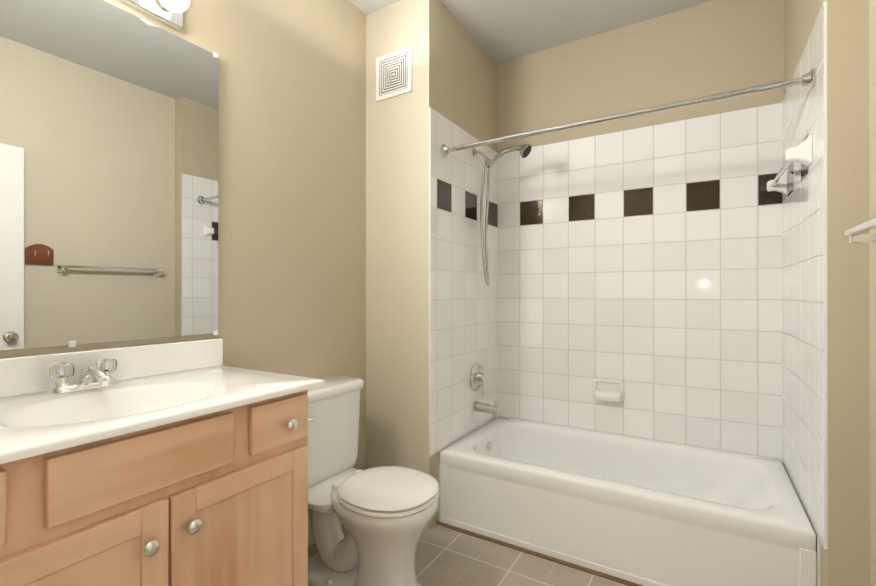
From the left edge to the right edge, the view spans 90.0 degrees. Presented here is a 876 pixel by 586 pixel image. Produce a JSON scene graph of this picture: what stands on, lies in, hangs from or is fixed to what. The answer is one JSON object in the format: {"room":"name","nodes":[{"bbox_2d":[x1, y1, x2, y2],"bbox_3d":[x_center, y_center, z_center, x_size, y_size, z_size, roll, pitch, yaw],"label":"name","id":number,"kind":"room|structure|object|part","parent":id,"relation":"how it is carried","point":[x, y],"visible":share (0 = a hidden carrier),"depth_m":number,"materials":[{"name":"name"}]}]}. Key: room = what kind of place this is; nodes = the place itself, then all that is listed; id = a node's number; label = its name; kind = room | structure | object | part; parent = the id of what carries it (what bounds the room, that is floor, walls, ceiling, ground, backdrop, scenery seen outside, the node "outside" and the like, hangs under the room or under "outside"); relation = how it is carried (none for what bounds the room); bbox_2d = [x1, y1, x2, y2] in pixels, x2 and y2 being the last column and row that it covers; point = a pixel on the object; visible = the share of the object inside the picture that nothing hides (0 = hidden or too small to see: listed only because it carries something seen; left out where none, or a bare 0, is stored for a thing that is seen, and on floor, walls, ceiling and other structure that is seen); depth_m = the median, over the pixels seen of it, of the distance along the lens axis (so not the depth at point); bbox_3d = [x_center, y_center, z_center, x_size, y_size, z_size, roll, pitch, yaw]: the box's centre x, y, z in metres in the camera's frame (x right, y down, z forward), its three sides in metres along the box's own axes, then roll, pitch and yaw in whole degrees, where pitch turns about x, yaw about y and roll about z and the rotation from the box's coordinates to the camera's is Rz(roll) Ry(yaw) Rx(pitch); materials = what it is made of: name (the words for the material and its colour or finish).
{"room":"bathroom","nodes":[
{"label":"bathroom","id":0,"kind":"room"},
{"bbox_2d":[0,0,365,545],"bbox_3d":[-0.967,-0.172,1.479,0.001,2.730,2.198,0,0,31],"label":"wall","id":1,"kind":"structure","parent":0,"point":[292,203],"depth_m":1.97,"materials":[{"name":"beige paint"}]},
{"bbox_2d":[0,0,218,350],"bbox_3d":[-1.085,-0.375,1.263,0.008,1.067,0.950,0,0,32],"label":"mirror","id":2,"kind":"object","parent":1,"relation":"attached to","point":[109,172],"visible":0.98,"depth_m":1.35,"materials":[{"name":"clear glass"}]},
{"bbox_2d":[0,338,222,397],"bbox_3d":[-1.078,0.224,1.267,0.020,0.103,0.964,0,0,31],"label":"backsplash","id":3,"kind":"structure","parent":1,"relation":"attached to","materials":[{"name":"stone"}]},
{"bbox_2d":[119,0,189,29],"bbox_3d":[-1.025,-0.988,1.253,0.132,0.116,0.628,0,0,31],"label":"sconce","id":4,"kind":"object","parent":1,"relation":"attached to","point":[169,12],"visible":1,"depth_m":1.46,"materials":[{"name":"white glass"}]},
{"bbox_2d":[156,0,170,11],"bbox_3d":[-0.918,-0.987,1.481,0.022,0.060,0.060,0,0,31],"label":"bulb","id":5,"kind":"object","parent":4,"relation":"attached to","point":[160,7],"depth_m":1.47,"materials":[{"name":"white glass"}]},
{"bbox_3d":[-0.892,-0.987,1.465,0.124,0.094,0.094,0,0,31],"label":"bulb","id":6,"kind":"part","parent":4,"relation":"part of","materials":[{"name":"white glass"}]},
{"bbox_2d":[366,0,428,529],"bbox_3d":[-0.221,-0.171,2.313,0.412,2.730,0.001,0,0,31],"label":"wall","id":7,"kind":"structure","parent":0,"point":[397,280],"depth_m":2.31,"materials":[{"name":"beige paint"}]},
{"bbox_2d":[376,46,411,101],"bbox_3d":[-0.234,-1.154,2.315,0.232,0.232,0.010,0,0,31],"label":"air vent","id":8,"kind":"object","parent":7,"relation":"in","point":[393,74],"visible":1,"depth_m":2.31,"materials":[{"name":"white metal"}]},
{"bbox_2d":[429,0,496,529],"bbox_3d":[0.176,-0.170,2.570,0.001,2.730,0.852,0,0,31],"label":"wall","id":9,"kind":"structure","parent":0,"point":[462,79],"depth_m":2.48,"materials":[{"name":"beige paint"}]},
{"bbox_2d":[429,107,497,456],"bbox_3d":[0.177,-0.055,2.565,0.008,1.756,0.844,0,0,31],"label":"wall tile","id":10,"kind":"structure","parent":9,"relation":"attached to","point":[463,318],"depth_m":2.46,"materials":[{"name":"white tile"}]},
{"bbox_2d":[470,363,486,396],"bbox_3d":[0.264,0.514,2.622,0.078,0.186,0.168,0,0,31],"label":"tub valve","id":11,"kind":"object","parent":10,"relation":"attached to","point":[477,377],"visible":0.98,"depth_m":2.60,"materials":[{"name":"silver metal"}]},
{"bbox_3d":[0.267,0.551,2.594,0.043,0.112,0.068,0,0,31],"label":"tub valve lever","id":12,"kind":"part","parent":11,"relation":"part of","materials":[{"name":"silver metal"}]},
{"bbox_2d":[473,401,499,416],"bbox_3d":[0.290,0.676,2.595,0.153,0.091,0.062,0,0,31],"label":"tub spout","id":13,"kind":"object","parent":10,"relation":"attached to","point":[493,410],"visible":1,"depth_m":2.57,"materials":[{"name":"silver metal"}]},
{"bbox_2d":[472,144,531,285],"bbox_3d":[0.368,-0.455,2.533,0.351,0.825,0.084,0,0,31],"label":"shower head","id":14,"kind":"object","parent":10,"relation":"attached to","point":[524,150],"visible":1,"depth_m":2.56},
{"bbox_3d":[0.264,-0.810,2.598,0.092,0.076,0.017,0,0,31],"label":"arm","id":15,"kind":"part","parent":14,"relation":"part of"},
{"bbox_2d":[441,68,814,156],"bbox_3d":[0.673,-0.751,1.926,1.502,0.068,0.068,0,0,31],"label":"shower rail","id":16,"kind":"object","parent":10,"relation":"attached to","point":[808,79],"visible":1,"depth_m":1.80,"materials":[{"name":"silver metal"}]},
{"bbox_2d":[438,417,496,520],"bbox_3d":[0.199,1.008,2.599,0.008,0.372,0.760,0,0,31],"label":"wall tile","id":17,"kind":"structure","parent":9,"relation":"attached to","point":[439,461],"depth_m":2.28,"materials":[{"name":"white tile"}]},
{"bbox_2d":[308,524,627,585],"bbox_3d":[0.123,1.193,1.315,2.031,0.001,3.050,0,0,31],"label":"floor","id":18,"kind":"structure","parent":0,"point":[444,556],"depth_m":1.91,"materials":[{"name":"tile"}]},
{"bbox_2d":[0,338,324,585],"bbox_3d":[-0.844,0.682,1.124,0.568,1.020,0.964,0,0,31],"label":"bathroom vanity","id":19,"kind":"object","parent":18,"relation":"on","point":[184,463],"visible":0.98,"depth_m":1.08,"materials":[{"name":"brown wood"}]},
{"bbox_3d":[-0.820,0.379,0.696,0.018,0.132,0.195,0,0,31],"label":"drawer","id":20,"kind":"part","parent":19,"relation":"part of","materials":[{"name":"brown wood"}]},
{"bbox_3d":[-0.749,0.502,0.813,0.018,0.057,0.356,0,0,31],"label":"door rail","id":21,"kind":"part","parent":19,"relation":"part of","materials":[{"name":"brown wood"}]},
{"bbox_3d":[-0.631,0.556,0.958,0.031,0.034,0.034,0,0,31],"label":"knob door","id":22,"kind":"part","parent":19,"relation":"part of","materials":[{"name":"silver metal"}]},
{"bbox_2d":[0,365,324,463],"bbox_3d":[-0.848,0.341,1.127,0.559,0.133,0.964,0,0,31],"label":"countertop","id":23,"kind":"structure","parent":19,"relation":"on","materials":[{"name":"stone"}]},
{"bbox_2d":[49,358,117,394],"bbox_3d":[-0.962,0.234,1.222,0.153,0.080,0.159,0,0,31],"label":"faucet","id":24,"kind":"object","parent":23,"relation":"on","point":[100,370],"visible":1,"depth_m":1.21,"materials":[{"name":"silver metal"}]},
{"bbox_3d":[-1.031,0.245,1.203,0.034,0.020,0.034,0,0,31],"label":"stem","id":25,"kind":"part","parent":24,"relation":"part of","materials":[{"name":"silver metal"}]},
{"bbox_3d":[-1.031,0.214,1.203,0.055,0.041,0.055,0,0,31],"label":"handle","id":26,"kind":"part","parent":24,"relation":"part of","materials":[{"name":"white plastic"}]},
{"bbox_3d":[-0.957,0.231,1.219,0.137,0.058,0.034,0,0,31],"label":"spout","id":27,"kind":"part","parent":24,"relation":"part of","materials":[{"name":"silver metal"}]},
{"bbox_3d":[-0.977,0.214,1.292,0.055,0.041,0.055,0,0,31],"label":"handle","id":28,"kind":"part","parent":24,"relation":"part of","materials":[{"name":"white plastic"}]},
{"bbox_3d":[-0.582,0.552,1.040,0.031,0.034,0.034,0,0,31],"label":"knob door","id":29,"kind":"part","parent":19,"relation":"part of","materials":[{"name":"silver metal"}]},
{"bbox_3d":[-0.518,0.503,1.194,0.018,0.057,0.296,0,0,31],"label":"door rail","id":30,"kind":"part","parent":19,"relation":"part of","materials":[{"name":"brown wood"}]},
{"bbox_3d":[-0.463,0.380,1.284,0.018,0.132,0.196,0,0,31],"label":"drawer","id":31,"kind":"part","parent":19,"relation":"part of","materials":[{"name":"brown wood"}]},
{"bbox_3d":[-0.432,0.386,1.287,0.031,0.034,0.034,0,0,31],"label":"knob drawer","id":32,"kind":"part","parent":19,"relation":"part of","materials":[{"name":"silver metal"}]},
{"bbox_2d":[308,376,439,585],"bbox_3d":[-0.334,0.802,1.815,0.721,0.783,0.492,0,0,31],"label":"toilet","id":33,"kind":"object","parent":18,"relation":"on","point":[384,514],"visible":0.81,"depth_m":1.76,"materials":[{"name":"ceramic"}]},
{"bbox_3d":[-0.559,0.636,1.951,0.192,0.360,0.472,0,0,31],"label":"tank","id":34,"kind":"part","parent":33,"relation":"part of","materials":[{"name":"ceramic"}]},
{"bbox_3d":[-0.555,0.433,1.949,0.204,0.044,0.492,0,0,31],"label":"tank lid","id":35,"kind":"part","parent":33,"relation":"part of","materials":[{"name":"ceramic"}]},
{"bbox_3d":[-0.216,0.995,1.743,0.443,0.397,0.362,0,0,31],"label":"bowl","id":36,"kind":"part","parent":33,"relation":"part of","materials":[{"name":"ceramic"}]},
{"bbox_3d":[-0.193,0.784,1.729,0.392,0.020,0.376,0,0,31],"label":"seat","id":37,"kind":"part","parent":33,"relation":"part of","materials":[{"name":"plastic"}]},
{"bbox_3d":[-0.193,0.760,1.730,0.388,0.025,0.372,0,0,31],"label":"seat lid","id":38,"kind":"part","parent":33,"relation":"part of","materials":[{"name":"plastic"}]},
{"bbox_2d":[437,416,816,585],"bbox_3d":[0.838,1.009,2.201,1.506,0.386,0.774,0,0,31],"label":"bathtub","id":39,"kind":"object","parent":18,"relation":"on","point":[628,510],"visible":1,"depth_m":1.96,"materials":[{"name":"ceramic"}]},
{"bbox_2d":[348,0,712,63],"bbox_3d":[0.123,-1.537,1.320,2.031,0.001,3.050,0,0,31],"label":"ceiling","id":40,"kind":"structure","parent":0,"point":[500,31],"depth_m":2.44,"materials":[{"name":"paint"}]},
{"bbox_2d":[497,0,783,152],"bbox_3d":[1.046,-0.170,2.541,1.520,2.730,0.001,0,0,31],"label":"wall","id":41,"kind":"structure","parent":0,"point":[713,47],"depth_m":2.46,"materials":[{"name":"beige paint"}]},
{"bbox_2d":[593,378,623,401],"bbox_3d":[0.980,0.565,2.537,0.168,0.122,0.056,0,0,31],"label":"soap dish","id":42,"kind":"object","parent":41,"relation":"attached to","point":[609,390],"visible":1,"depth_m":2.54,"materials":[{"name":"ceramic"}]},
{"bbox_2d":[594,390,620,401],"bbox_3d":[0.977,0.596,2.532,0.148,0.053,0.044,0,0,31],"label":"tray","id":43,"kind":"object","parent":42,"relation":"on","point":[603,395],"depth_m":2.52,"materials":[{"name":"ceramic"}]},
{"bbox_2d":[498,102,782,460],"bbox_3d":[1.044,-0.055,2.538,1.504,1.756,0.008,0,0,31],"label":"wall tile","id":44,"kind":"structure","parent":41,"relation":"attached to","point":[644,264],"depth_m":2.44,"materials":[{"name":"white tile"}]},
{"bbox_2d":[784,0,827,585],"bbox_3d":[1.471,-0.172,1.775,0.001,2.730,0.870,0,0,31],"label":"wall","id":45,"kind":"structure","parent":0,"point":[800,17],"depth_m":1.82,"materials":[{"name":"beige paint"}]},
{"bbox_2d":[783,463,819,585],"bbox_3d":[1.492,1.007,1.816,0.008,0.372,0.760,0,0,31],"label":"wall tile","id":46,"kind":"structure","parent":45,"relation":"attached to","point":[818,557],"depth_m":1.49,"materials":[{"name":"white tile"}]},
{"bbox_2d":[782,1,827,549],"bbox_3d":[1.466,-0.056,1.774,0.008,1.756,0.862,0,0,31],"label":"wall tile","id":47,"kind":"structure","parent":45,"relation":"attached to","point":[804,255],"depth_m":1.63,"materials":[{"name":"white tile"}]},
{"bbox_2d":[767,135,811,194],"bbox_3d":[1.451,-0.511,1.829,0.072,0.100,0.608,0,0,31],"label":"towel rail","id":48,"kind":"object","parent":47,"relation":"attached to","point":[801,152],"visible":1,"depth_m":1.60,"materials":[{"name":"ceramic"}]},
{"bbox_3d":[1.591,-0.511,2.060,0.072,0.100,0.068,0,0,31],"label":"post","id":49,"kind":"part","parent":48,"relation":"part of","materials":[{"name":"ceramic"}]},
{"bbox_3d":[1.311,-0.512,1.598,0.072,0.100,0.068,0,0,31],"label":"post","id":50,"kind":"part","parent":48,"relation":"part of","materials":[{"name":"ceramic"}]},
{"bbox_2d":[827,0,869,585],"bbox_3d":[1.288,-0.172,1.378,0.099,2.730,0.001,0,0,31],"label":"wall","id":51,"kind":"structure","parent":0,"point":[848,373],"depth_m":1.38,"materials":[{"name":"beige paint"}]},
{"bbox_2d":[869,0,875,585],"bbox_3d":[0.766,-0.174,0.420,0.001,2.730,2.180,0,0,31],"label":"wall","id":52,"kind":"structure","parent":0,"point":[872,140],"depth_m":1.33,"materials":[{"name":"beige paint"}]},
{"bbox_2d":[845,217,875,243],"bbox_3d":[1.077,-0.160,1.012,0.080,0.052,0.627,0,0,31],"label":"towel rail","id":53,"kind":"object","parent":52,"relation":"attached to","point":[852,233],"visible":1,"depth_m":1.24,"materials":[{"name":"silver metal"}]},
{"bbox_3d":[1.226,-0.155,1.258,0.064,0.024,0.022,0,0,31],"label":"post","id":54,"kind":"part","parent":53,"relation":"part of","materials":[{"name":"silver metal"}]}
]}

